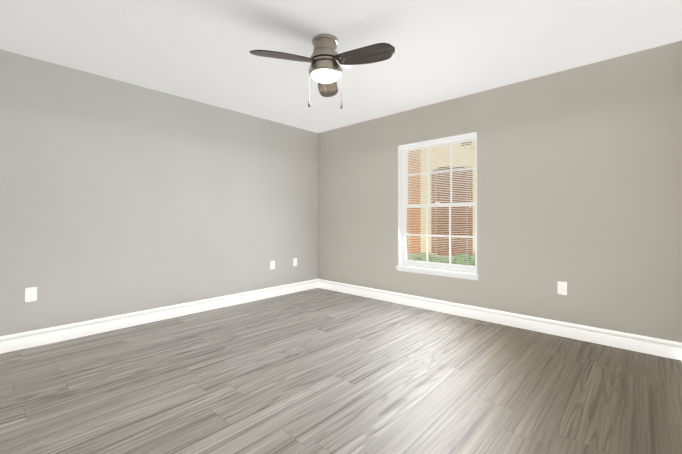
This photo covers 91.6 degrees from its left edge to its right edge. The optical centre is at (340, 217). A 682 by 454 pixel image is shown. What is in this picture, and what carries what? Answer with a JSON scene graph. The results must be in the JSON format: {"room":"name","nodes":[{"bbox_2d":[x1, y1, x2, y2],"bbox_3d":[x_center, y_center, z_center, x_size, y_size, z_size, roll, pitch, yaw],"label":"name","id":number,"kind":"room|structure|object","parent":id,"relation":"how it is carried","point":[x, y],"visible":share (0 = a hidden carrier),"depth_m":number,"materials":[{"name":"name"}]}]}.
{"room":"empty bedroom","nodes":[
{"label":"empty bedroom","id":0,"kind":"room"},
{"bbox_2d":[0,49,317,336],"bbox_3d":[-1.817,-0.131,3.813,0.200,2.440,4.490,0,0,43],"label":"wall","id":1,"kind":"structure","parent":0,"point":[117,197],"depth_m":3.36,"materials":[{"name":"paint"}]},
{"bbox_2d":[25,287,36,301],"bbox_3d":[-2.610,0.644,2.792,0.008,0.116,0.072,0,0,43],"label":"electrical outlet","id":2,"kind":"object","parent":1,"relation":"attached to","point":[30,294],"visible":1,"depth_m":2.79,"materials":[{"name":"white plastic"}]},
{"bbox_2d":[0,279,317,353],"bbox_3d":[-1.737,1.022,3.735,0.016,0.132,4.090,0,0,43],"label":"baseboard","id":3,"kind":"structure","parent":1,"relation":"attached to","point":[19,341],"depth_m":3.34,"materials":[{"name":"white wood"}]},
{"bbox_2d":[270,261,274,268],"bbox_3d":[-0.946,0.652,4.599,0.016,0.116,0.072,0,0,43],"label":"outlet","id":4,"kind":"object","parent":1,"relation":"attached to","point":[272,264],"visible":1,"depth_m":4.60,"materials":[{"name":"white plastic"}]},
{"bbox_2d":[293,258,296,265],"bbox_3d":[-0.677,0.653,4.898,0.008,0.116,0.072,0,0,43],"label":"electrical outlet","id":5,"kind":"object","parent":1,"relation":"attached to","point":[294,261],"visible":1,"depth_m":4.89,"materials":[{"name":"white plastic"}]},
{"bbox_2d":[0,288,681,453],"bbox_3d":[-0.259,1.142,2.377,4.430,0.120,4.490,0,0,43],"label":"floor","id":6,"kind":"structure","parent":0,"point":[318,371],"depth_m":2.10,"materials":[{"name":"laminate"}]},
{"bbox_2d":[0,0,681,132],"bbox_3d":[-0.259,-1.418,2.389,4.430,0.120,4.490,0,0,43],"label":"ceiling","id":7,"kind":"structure","parent":0,"point":[199,50],"depth_m":2.56,"materials":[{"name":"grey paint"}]},
{"bbox_2d":[249,34,394,108],"bbox_3d":[-0.085,-1.095,2.449,0.958,0.524,0.992,0,0,43],"label":"fan","id":8,"kind":"object","parent":7,"relation":"hanging from","point":[326,60],"visible":1,"depth_m":2.44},
{"bbox_2d":[318,41,681,342],"bbox_3d":[1.192,-0.131,3.963,4.030,2.440,0.200,0,0,43],"label":"wall","id":9,"kind":"structure","parent":0,"point":[579,180],"depth_m":3.10,"materials":[{"name":"paint"}]},
{"bbox_2d":[396,132,477,279],"bbox_3d":[1.147,-0.130,3.967,1.024,1.604,0.205,0,0,43],"label":"window","id":10,"kind":"structure","parent":9,"relation":"in","point":[444,272],"depth_m":4.04,"materials":[{"name":"white wood"}]},
{"bbox_2d":[400,133,475,271],"bbox_3d":[1.127,-0.162,3.945,0.978,1.516,0.054,0,0,43],"label":"window blinds","id":11,"kind":"object","parent":10,"relation":"attached to","point":[436,177],"visible":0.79,"depth_m":3.92,"materials":[{"name":"white plastic"}]},
{"bbox_2d":[318,279,681,359],"bbox_3d":[1.119,1.023,3.879,4.030,0.132,0.016,0,0,43],"label":"baseboard","id":12,"kind":"structure","parent":9,"relation":"attached to","point":[652,346],"depth_m":3.21,"materials":[{"name":"white wood"}]},
{"bbox_2d":[558,281,566,294],"bbox_3d":[2.033,0.645,3.047,0.072,0.116,0.008,0,0,43],"label":"outlet","id":13,"kind":"object","parent":9,"relation":"attached to","point":[562,288],"visible":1,"depth_m":3.04,"materials":[{"name":"white plastic"}]},
{"label":"outside","id":14,"kind":"structure","parent":0,"visible":0},
{"bbox_2d":[407,252,474,260],"bbox_3d":[5.757,1.438,14.867,28.000,0.200,22.010,0,0,43],"label":"ground","id":15,"kind":"structure","parent":14,"point":[424,255],"depth_m":11.39,"materials":[{"name":"green"}]},
{"bbox_2d":[407,141,475,255],"bbox_3d":[4.034,-0.941,13.064,5.747,12.008,5.134,0,0,43],"label":"building","id":16,"kind":"structure","parent":15,"relation":"on","point":[461,230],"depth_m":12.55,"materials":[{"name":"brown brick"}]},
{"bbox_2d":[414,253,474,265],"bbox_3d":[2.639,1.357,8.385,1.820,0.934,1.908,0,0,43],"label":"hedge","id":17,"kind":"object","parent":15,"relation":"on","point":[461,259],"depth_m":8.32,"materials":[{"name":"green plant"}]}
]}

